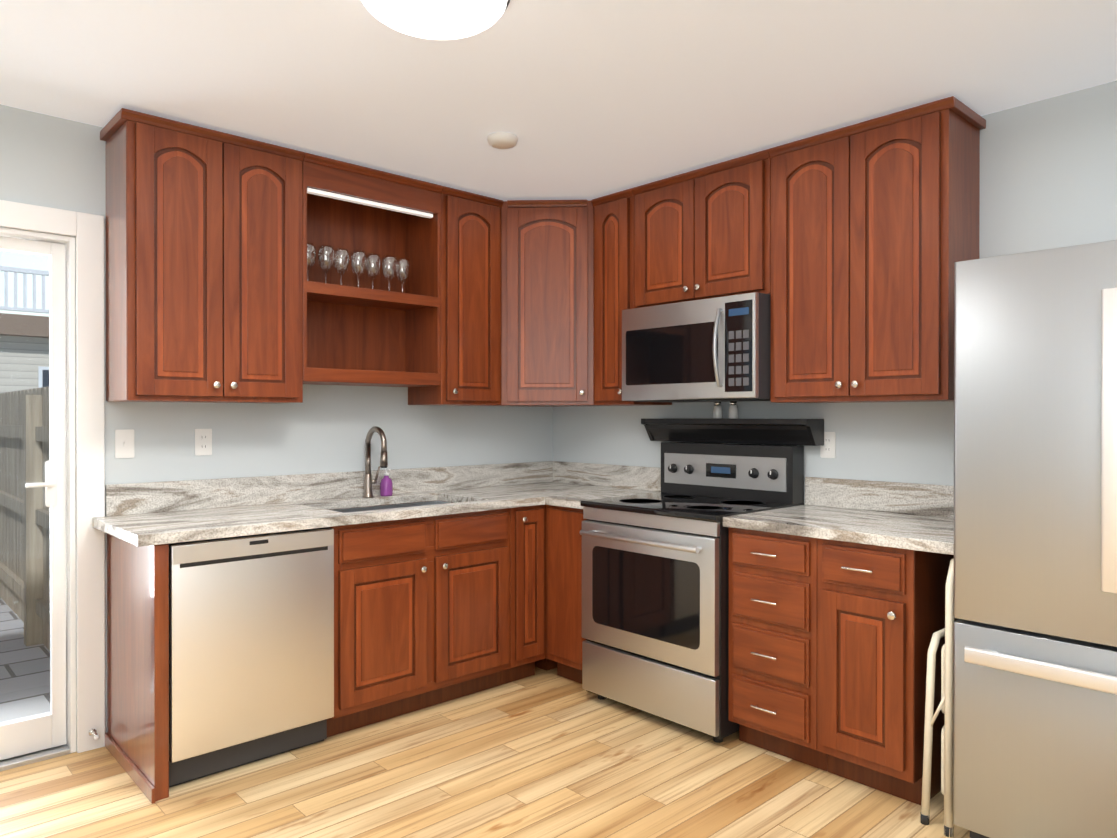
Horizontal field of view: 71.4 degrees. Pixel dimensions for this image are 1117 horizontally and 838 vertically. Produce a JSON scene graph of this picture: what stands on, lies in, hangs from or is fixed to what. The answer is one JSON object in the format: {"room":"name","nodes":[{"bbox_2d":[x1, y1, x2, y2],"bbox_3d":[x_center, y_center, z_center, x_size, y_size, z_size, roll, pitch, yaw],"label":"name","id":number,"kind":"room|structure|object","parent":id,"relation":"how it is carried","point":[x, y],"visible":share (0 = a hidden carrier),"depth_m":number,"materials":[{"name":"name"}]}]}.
{"room":"kitchen","nodes":[
{"label":"kitchen","id":0,"kind":"room"},
{"bbox_2d":[0,104,552,751],"bbox_3d":[-1.878,0.070,3.135,5.200,2.460,0.150,0,0,-43],"label":"wall","id":1,"kind":"structure","parent":0,"point":[52,162],"depth_m":3.49,"materials":[{"name":"grey paint"}]},
{"bbox_2d":[0,236,65,759],"bbox_3d":[-2.243,0.297,2.754,0.857,1.964,0.094,0,0,-43],"label":"door leaf","id":2,"kind":"structure","parent":1,"relation":"in","point":[30,734],"depth_m":3.02,"materials":[{"name":"white paint"}]},
{"bbox_2d":[0,200,104,770],"bbox_3d":[-2.267,0.254,2.780,1.095,2.115,0.200,0,0,-43],"label":"door frame","id":3,"kind":"structure","parent":1,"relation":"attached to","point":[85,484],"depth_m":3.03,"materials":[{"name":"white paint"}]},
{"bbox_2d":[88,729,99,739],"bbox_3d":[-1.804,1.230,3.023,0.028,0.028,0.078,0,0,-43],"label":"spring door stop","id":4,"kind":"object","parent":3,"relation":"attached to","point":[94,734],"visible":1,"depth_m":3.02,"materials":[{"name":"silver metal"}]},
{"bbox_2d":[115,429,133,457],"bbox_3d":[-1.752,0.100,3.139,0.070,0.115,0.013,0,0,-43],"label":"switch plate","id":5,"kind":"object","parent":1,"relation":"attached to","point":[124,443],"visible":1,"depth_m":3.14,"materials":[{"name":"white plastic"}]},
{"bbox_2d":[100,108,303,402],"bbox_3d":[-1.441,-0.605,3.190,0.700,1.070,0.355,0,0,-43],"label":"upper cabinet","id":6,"kind":"object","parent":1,"relation":"attached to","point":[204,265],"visible":1,"depth_m":3.05,"materials":[{"name":"brown wood"}]},
{"bbox_2d":[195,429,211,455],"bbox_3d":[-1.531,0.099,3.350,0.070,0.115,0.007,0,0,-43],"label":"electrical outlet plate","id":7,"kind":"object","parent":1,"relation":"attached to","point":[203,441],"visible":1,"depth_m":3.35,"materials":[{"name":"white plastic"}]},
{"bbox_2d":[302,152,442,386],"bbox_3d":[-0.935,-0.653,3.682,0.708,0.978,0.324,0,0,-43],"label":"open shelf unit","id":8,"kind":"object","parent":1,"relation":"attached to","point":[358,331],"visible":0.77,"depth_m":3.78,"materials":[{"name":"brown wood"}]},
{"bbox_2d":[307,243,409,289],"bbox_3d":[-0.945,-0.683,3.659,0.566,0.205,0.086,0,0,-43],"label":"glasses","id":9,"kind":"object","parent":8,"relation":"in","point":[395,266],"visible":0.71,"depth_m":3.64,"materials":[{"name":"clear glass"}]},
{"bbox_2d":[408,186,502,405],"bbox_3d":[-0.526,-0.608,4.042,0.378,1.070,0.355,0,0,-43],"label":"upper cabinet","id":10,"kind":"object","parent":1,"relation":"attached to","point":[470,299],"visible":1,"depth_m":3.92,"materials":[{"name":"brown wood"}]},
{"bbox_2d":[0,667,969,837],"bbox_3d":[-0.157,1.331,1.292,5.200,0.050,5.200,0,0,-43],"label":"floor","id":11,"kind":"structure","parent":0,"point":[542,753],"depth_m":2.73,"materials":[{"name":"brown wood"}]},
{"bbox_2d":[105,534,168,803],"bbox_3d":[-1.571,0.865,2.878,0.058,0.872,0.640,0,0,-43],"label":"cabinet end panel","id":12,"kind":"object","parent":11,"relation":"on","point":[137,740],"visible":0.81,"depth_m":2.77,"materials":[{"name":"brown wood"}]},
{"bbox_2d":[169,527,333,786],"bbox_3d":[-1.321,0.866,3.104,0.602,0.868,0.630,0,0,-43],"label":"dishwasher","id":13,"kind":"object","parent":11,"relation":"on","point":[251,648],"visible":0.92,"depth_m":2.86,"materials":[{"name":"grey metal"}]},
{"bbox_2d":[327,500,509,736],"bbox_3d":[-0.758,0.863,3.622,0.918,0.872,0.660,0,0,-43],"label":"base cabinet","id":14,"kind":"object","parent":11,"relation":"on","point":[421,612],"visible":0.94,"depth_m":3.36,"materials":[{"name":"brown wood"}]},
{"bbox_2d":[92,461,660,546],"bbox_3d":[-0.619,0.431,3.561,2.471,0.343,0.938,0,0,-43],"label":"countertop","id":15,"kind":"structure","parent":14,"relation":"on","point":[149,513],"depth_m":3.57,"materials":[{"name":"stone"}]},
{"bbox_2d":[363,426,387,497],"bbox_3d":[-0.872,0.209,3.757,0.084,0.348,0.195,0,0,-43],"label":"gooseneck faucet","id":16,"kind":"object","parent":15,"relation":"on","point":[369,481],"visible":1,"depth_m":3.78,"materials":[{"name":"silver metal"}]},
{"bbox_2d":[380,468,392,495],"bbox_3d":[-0.859,0.315,3.884,0.062,0.136,0.066,0,0,-43],"label":"soap bottle","id":17,"kind":"object","parent":15,"relation":"on","point":[386,486],"visible":0.98,"depth_m":3.86,"materials":[{"name":"purple plastic"}]},
{"bbox_2d":[500,505,544,684],"bbox_3d":[-0.340,0.861,4.011,0.222,0.872,0.660,0,0,-43],"label":"base cabinet","id":18,"kind":"object","parent":11,"relation":"on","point":[527,587],"visible":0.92,"depth_m":3.79,"materials":[{"name":"brown wood"}]},
{"bbox_2d":[535,505,556,670],"bbox_3d":[-0.050,0.861,4.320,0.606,0.872,0.604,0,0,-43],"label":"base cabinet","id":19,"kind":"object","parent":11,"relation":"on","point":[545,664],"visible":0.07,"depth_m":4.01,"materials":[{"name":"brown wood"}]},
{"bbox_2d":[546,505,585,683],"bbox_3d":[0.268,0.862,3.967,0.622,0.872,0.325,0,0,-43],"label":"cabinet filler","id":20,"kind":"object","parent":11,"relation":"on","point":[564,639],"visible":0.35,"depth_m":3.77,"materials":[{"name":"brown wood"}]},
{"bbox_2d":[580,442,803,742],"bbox_3d":[0.582,0.710,3.522,0.727,1.178,0.753,0,0,-43],"label":"range","id":21,"kind":"object","parent":11,"relation":"on","point":[655,600],"visible":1,"depth_m":3.34,"materials":[{"name":"silver metal"}]},
{"bbox_2d":[641,418,823,445],"bbox_3d":[0.802,0.057,3.732,0.150,0.118,0.940,0,0,-43],"label":"shelf","id":22,"kind":"object","parent":21,"relation":"on","point":[807,432],"visible":1,"depth_m":3.64,"materials":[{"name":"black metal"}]},
{"bbox_2d":[713,402,722,418],"bbox_3d":[0.773,-0.046,3.773,0.048,0.088,0.047,0,0,-43],"label":"salt","id":23,"kind":"object","parent":22,"relation":"on","point":[717,410],"depth_m":3.76,"materials":[{"name":"clear glass"}]},
{"bbox_2d":[728,401,738,418],"bbox_3d":[0.835,-0.046,3.707,0.048,0.088,0.047,0,0,-43],"label":"salt","id":24,"kind":"object","parent":22,"relation":"on","point":[732,413],"depth_m":3.69,"materials":[{"name":"clear glass"}]},
{"bbox_2d":[728,527,826,770],"bbox_3d":[1.009,0.864,3.142,0.662,0.872,0.380,0,0,-43],"label":"drawers","id":25,"kind":"object","parent":11,"relation":"on","point":[772,642],"visible":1,"depth_m":2.92,"materials":[{"name":"brown wood"}]},
{"bbox_2d":[723,477,953,554],"bbox_3d":[1.181,0.343,2.966,0.648,0.163,0.872,0,0,-43],"label":"countertop","id":26,"kind":"structure","parent":25,"relation":"on","point":[914,516],"depth_m":3.05,"materials":[{"name":"stone"}]},
{"bbox_2d":[817,538,957,804],"bbox_3d":[1.258,0.865,2.875,0.662,0.872,0.346,0,0,-43],"label":"base cabinet","id":27,"kind":"object","parent":11,"relation":"on","point":[880,615],"depth_m":2.66,"materials":[{"name":"brown wood"}]},
{"bbox_2d":[921,558,954,836],"bbox_3d":[1.353,0.871,2.607,0.463,0.862,0.110,0,0,-43],"label":"step stool","id":28,"kind":"object","parent":11,"relation":"on","point":[945,706],"visible":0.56,"depth_m":2.44,"materials":[{"name":"painted metal"},{"name":"rubber"}]},
{"bbox_2d":[953,240,1116,837],"bbox_3d":[1.741,0.413,2.250,0.745,1.780,0.910,0,0,-43],"label":"refrigerator","id":29,"kind":"object","parent":11,"relation":"on","point":[1035,566],"visible":1,"depth_m":2.20,"materials":[{"name":"grey metal"}]},
{"bbox_2d":[0,0,1116,200],"bbox_3d":[-0.157,-1.204,1.284,5.200,0.100,5.200,0,0,-43],"label":"ceiling","id":30,"kind":"structure","parent":0,"point":[588,100],"depth_m":2.60,"materials":[{"name":"white paint"}]},
{"bbox_2d":[361,0,509,39],"bbox_3d":[-0.334,-1.108,2.076,0.412,0.097,0.412,0,0,-43],"label":"ceiling lamp","id":31,"kind":"object","parent":30,"relation":"attached to","point":[442,19],"visible":1,"depth_m":2.07,"materials":[{"name":"white glass"}]},
{"bbox_2d":[487,132,517,148],"bbox_3d":[-0.231,-1.141,3.197,0.128,0.037,0.128,0,0,-43],"label":"smoke detector","id":32,"kind":"object","parent":30,"relation":"attached to","point":[502,140],"visible":0.98,"depth_m":3.16,"materials":[{"name":"white plastic"}]},
{"bbox_2d":[553,81,1116,504],"bbox_3d":[1.691,0.070,3.009,0.150,2.460,4.900,0,0,-43],"label":"wall","id":33,"kind":"structure","parent":0,"point":[1048,173],"depth_m":2.96,"materials":[{"name":"grey paint"}]},
{"bbox_2d":[480,200,622,406],"bbox_3d":[-0.050,-0.608,4.286,0.646,1.070,0.646,0,0,-43],"label":"upper cabinet","id":34,"kind":"object","parent":33,"relation":"attached to","point":[547,303],"visible":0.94,"depth_m":4.05,"materials":[{"name":"brown wood"}]},
{"bbox_2d":[591,188,671,405],"bbox_3d":[0.372,-0.608,4.046,0.355,1.070,0.278,0,0,-43],"label":"upper cabinet","id":35,"kind":"object","parent":33,"relation":"attached to","point":[613,255],"visible":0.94,"depth_m":3.94,"materials":[{"name":"brown wood"}]},
{"bbox_2d":[632,149,770,307],"bbox_3d":[0.730,-0.838,3.662,0.355,0.608,0.766,0,0,-43],"label":"upper cabinet","id":36,"kind":"object","parent":33,"relation":"attached to","point":[702,233],"visible":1,"depth_m":3.52,"materials":[{"name":"brown wood"}]},
{"bbox_2d":[622,292,770,402],"bbox_3d":[0.691,-0.306,3.621,0.460,0.446,0.749,0,0,-43],"label":"over-the-range microwave","id":37,"kind":"object","parent":36,"relation":"attached to","point":[716,349],"visible":0.94,"depth_m":3.44,"materials":[{"name":"grey metal"}]},
{"bbox_2d":[820,432,835,457],"bbox_3d":[1.189,0.114,3.430,0.007,0.115,0.070,0,0,-43],"label":"electrical outlet plate","id":38,"kind":"object","parent":33,"relation":"attached to","point":[828,449],"visible":0.9,"depth_m":3.42,"materials":[{"name":"white plastic"}]},
{"bbox_2d":[768,96,985,402],"bbox_3d":[1.245,-0.605,3.109,0.355,1.070,0.742,0,0,-43],"label":"upper cabinet","id":39,"kind":"object","parent":33,"relation":"attached to","point":[874,230],"visible":1,"depth_m":2.96,"materials":[{"name":"brown wood"}]},
{"label":"outside","id":40,"kind":"structure","parent":0,"visible":0},
{"bbox_2d":[0,597,49,693],"bbox_3d":[-9.785,1.487,10.821,22.000,0.100,21.830,0,0,-43],"label":"ground","id":41,"kind":"structure","parent":40,"point":[17,650],"depth_m":4.72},
{"bbox_2d":[0,266,48,392],"bbox_3d":[-16.865,-0.858,15.480,22.400,4.560,7.350,0,0,-43],"label":"house","id":42,"kind":"structure","parent":41,"relation":"on","point":[32,329],"depth_m":16.12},
{"bbox_2d":[0,386,49,650],"bbox_3d":[-6.044,0.631,2.981,6.810,1.660,5.000,0,0,-43],"label":"fence","id":43,"kind":"object","parent":41,"relation":"on","point":[31,512],"depth_m":5.02,"materials":[{"name":"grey wood"}]},
{"bbox_2d":[0,684,49,722],"bbox_3d":[-2.632,1.390,3.175,1.505,0.140,0.870,0,0,-43],"label":"step","id":44,"kind":"structure","parent":41,"relation":"on","point":[24,698],"depth_m":3.60,"materials":[{"name":"white concrete"}]}
]}

